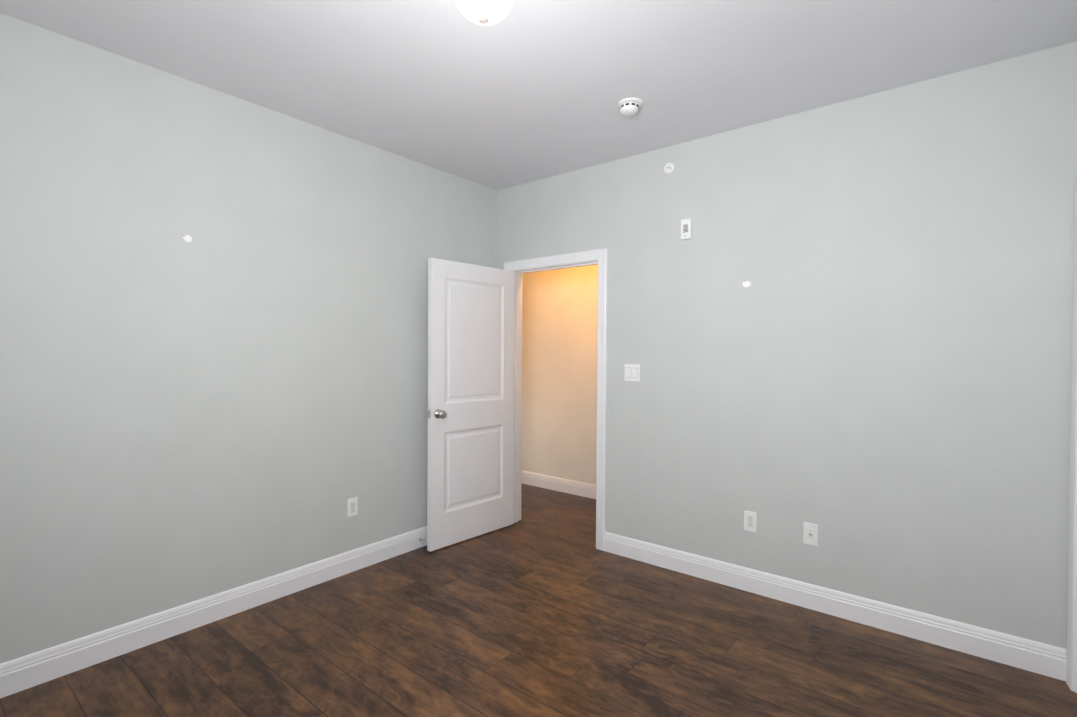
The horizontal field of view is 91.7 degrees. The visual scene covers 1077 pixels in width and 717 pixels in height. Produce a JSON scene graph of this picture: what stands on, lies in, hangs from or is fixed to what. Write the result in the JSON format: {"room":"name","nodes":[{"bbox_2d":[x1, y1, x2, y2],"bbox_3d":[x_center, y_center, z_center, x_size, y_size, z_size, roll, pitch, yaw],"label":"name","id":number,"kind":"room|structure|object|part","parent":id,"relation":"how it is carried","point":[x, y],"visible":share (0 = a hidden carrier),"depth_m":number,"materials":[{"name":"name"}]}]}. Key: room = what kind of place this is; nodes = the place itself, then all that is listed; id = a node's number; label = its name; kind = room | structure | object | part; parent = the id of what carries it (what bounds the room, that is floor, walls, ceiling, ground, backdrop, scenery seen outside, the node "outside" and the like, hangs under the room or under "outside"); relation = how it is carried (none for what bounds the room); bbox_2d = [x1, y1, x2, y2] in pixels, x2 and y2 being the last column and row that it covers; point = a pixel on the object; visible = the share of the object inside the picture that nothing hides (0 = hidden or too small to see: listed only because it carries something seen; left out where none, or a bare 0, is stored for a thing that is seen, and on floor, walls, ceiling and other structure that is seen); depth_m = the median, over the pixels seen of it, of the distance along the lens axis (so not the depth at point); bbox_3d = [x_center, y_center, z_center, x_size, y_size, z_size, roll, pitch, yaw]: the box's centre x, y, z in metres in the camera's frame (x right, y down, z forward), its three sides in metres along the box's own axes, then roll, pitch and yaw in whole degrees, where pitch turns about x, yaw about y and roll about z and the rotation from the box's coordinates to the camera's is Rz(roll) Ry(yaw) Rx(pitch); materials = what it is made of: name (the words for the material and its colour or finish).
{"room":"empty bedroom","nodes":[
{"label":"empty bedroom","id":0,"kind":"room"},
{"bbox_2d":[0,13,497,663],"bbox_3d":[-1.600,-0.013,2.857,0.130,2.720,3.850,1,1,39],"label":"wall","id":1,"kind":"structure","parent":0,"point":[232,395],"depth_m":2.59,"materials":[{"name":"paint"}]},
{"bbox_2d":[182,235,191,241],"bbox_3d":[-1.732,-0.591,2.575,0.001,0.038,0.042,1,1,39],"label":"wall patch","id":2,"kind":"object","parent":1,"relation":"attached to","point":[187,238],"depth_m":2.58,"materials":[{"name":"white paint"}]},
{"bbox_2d":[0,526,426,697],"bbox_3d":[-1.505,1.281,2.873,0.030,0.133,3.720,1,1,39],"label":"baseboard","id":3,"kind":"structure","parent":1,"relation":"attached to","point":[22,673],"depth_m":2.57,"materials":[{"name":"white paint"}]},
{"bbox_2d":[347,497,357,517],"bbox_3d":[-1.173,0.939,3.298,0.008,0.116,0.071,1,1,39],"label":"electrical outlet","id":4,"kind":"object","parent":1,"relation":"attached to","point":[352,506],"visible":1,"depth_m":3.29,"materials":[{"name":"white plastic"}]},
{"bbox_2d":[0,483,1076,716],"bbox_3d":[-0.144,1.391,2.464,6.128,0.060,5.040,1,1,39],"label":"floor","id":5,"kind":"structure","parent":0,"point":[544,607],"depth_m":2.39,"materials":[{"name":"laminate"}]},
{"bbox_2d":[0,0,1076,190],"bbox_3d":[-0.127,-1.399,2.430,6.128,0.080,5.040,1,1,39],"label":"ceiling","id":6,"kind":"structure","parent":0,"point":[524,91],"depth_m":2.36,"materials":[{"name":"white paint"}]},
{"bbox_2d":[454,0,513,25],"bbox_3d":[-0.191,-1.259,1.816,0.256,0.185,0.256,1,1,39],"label":"ceiling light","id":7,"kind":"object","parent":6,"relation":"attached to","point":[485,12],"visible":1,"depth_m":1.79,"materials":[{"name":"white glass"}]},
{"bbox_2d":[618,97,642,115],"bbox_3d":[0.491,-1.335,2.786,0.132,0.050,0.132,1,1,39],"label":"smoke detector","id":8,"kind":"object","parent":6,"relation":"attached to","point":[629,106],"visible":1,"depth_m":2.76,"materials":[{"name":"white plastic"}]},
{"bbox_2d":[522,265,597,484],"bbox_3d":[1.047,-0.018,4.645,5.228,2.720,0.130,1,1,39],"label":"wall","id":9,"kind":"structure","parent":0,"point":[559,366],"depth_m":5.22,"materials":[{"name":"beige paint"}]},
{"bbox_2d":[521,471,595,498],"bbox_3d":[1.045,1.276,4.564,5.098,0.133,0.015,1,1,39],"label":"baseboard","id":10,"kind":"structure","parent":9,"relation":"attached to","point":[583,489],"depth_m":5.21,"materials":[{"name":"white paint"}]},
{"bbox_2d":[497,41,1076,648],"bbox_3d":[0.436,-0.012,3.777,5.098,2.720,0.130,1,1,39],"label":"wall","id":11,"kind":"structure","parent":0,"point":[869,371],"depth_m":2.71,"materials":[{"name":"paint"}]},
{"bbox_2d":[427,258,514,551],"bbox_3d":[-0.479,0.319,3.909,0.169,2.028,0.818,1,1,43],"label":"door leaf","id":12,"kind":"structure","parent":11,"relation":"in","point":[470,411],"depth_m":3.86,"materials":[{"name":"white paint"}]},
{"bbox_3d":[-0.724,0.385,3.645,0.169,0.066,0.096,1,1,43],"label":"knob","id":13,"kind":"part","parent":12,"relation":"part of","materials":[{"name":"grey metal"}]},
{"bbox_2d":[504,248,607,550],"bbox_3d":[0.133,0.284,4.009,0.969,2.118,0.150,1,1,39],"label":"door frame","id":14,"kind":"structure","parent":11,"relation":"attached to","point":[600,256],"depth_m":3.75,"materials":[{"name":"white paint"}]},
{"bbox_2d":[624,364,639,381],"bbox_3d":[0.631,0.097,3.530,0.116,0.116,0.012,1,1,39],"label":"switch plate","id":15,"kind":"object","parent":11,"relation":"attached to","point":[632,372],"visible":1,"depth_m":3.53,"materials":[{"name":"white plastic"}]},
{"bbox_2d":[664,162,673,173],"bbox_3d":[0.836,-1.224,3.354,0.072,0.072,0.016,1,1,39],"label":"sprinkler","id":16,"kind":"object","parent":11,"relation":"attached to","point":[669,168],"visible":1,"depth_m":3.35,"materials":[{"name":"white plastic"}]},
{"bbox_2d":[681,218,691,239],"bbox_3d":[0.927,-0.811,3.280,0.066,0.126,0.021,1,1,39],"label":"box","id":17,"kind":"object","parent":11,"relation":"attached to","point":[686,229],"visible":1,"depth_m":3.27,"materials":[{"name":"white plastic"}]},
{"bbox_2d":[742,280,750,286],"bbox_3d":[1.219,-0.437,3.062,0.053,0.041,0.001,1,1,39],"label":"wall patch","id":18,"kind":"object","parent":11,"relation":"attached to","point":[746,284],"depth_m":3.06,"materials":[{"name":"white paint"}]},
{"bbox_2d":[744,510,756,531],"bbox_3d":[1.237,0.952,3.053,0.071,0.116,0.008,1,1,39],"label":"electrical outlet","id":19,"kind":"object","parent":11,"relation":"attached to","point":[750,521],"visible":1,"depth_m":3.05,"materials":[{"name":"white plastic"}]},
{"bbox_2d":[803,522,817,545],"bbox_3d":[1.484,0.959,2.851,0.071,0.116,0.016,1,1,39],"label":"outlet","id":20,"kind":"object","parent":11,"relation":"attached to","point":[810,536],"visible":1,"depth_m":2.85,"materials":[{"name":"white plastic"}]},
{"bbox_2d":[604,532,1065,680],"bbox_3d":[1.368,1.298,2.947,2.312,0.133,0.015,1,1,39],"label":"baseboard","id":21,"kind":"structure","parent":11,"relation":"attached to","point":[1018,652],"depth_m":2.69,"materials":[{"name":"white paint"}]},
{"bbox_3d":[1.131,0.030,0.671,0.130,2.720,3.850,1,1,39],"label":"wall","id":22,"kind":"structure","parent":0,"visible":0},
{"bbox_2d":[1066,182,1076,692],"bbox_3d":[2.028,0.323,1.812,0.150,2.118,0.916,1,1,39],"label":"door frame","id":23,"kind":"structure","parent":22,"relation":"attached to","point":[1071,612],"depth_m":2.18,"materials":[{"name":"white paint"}]}
]}

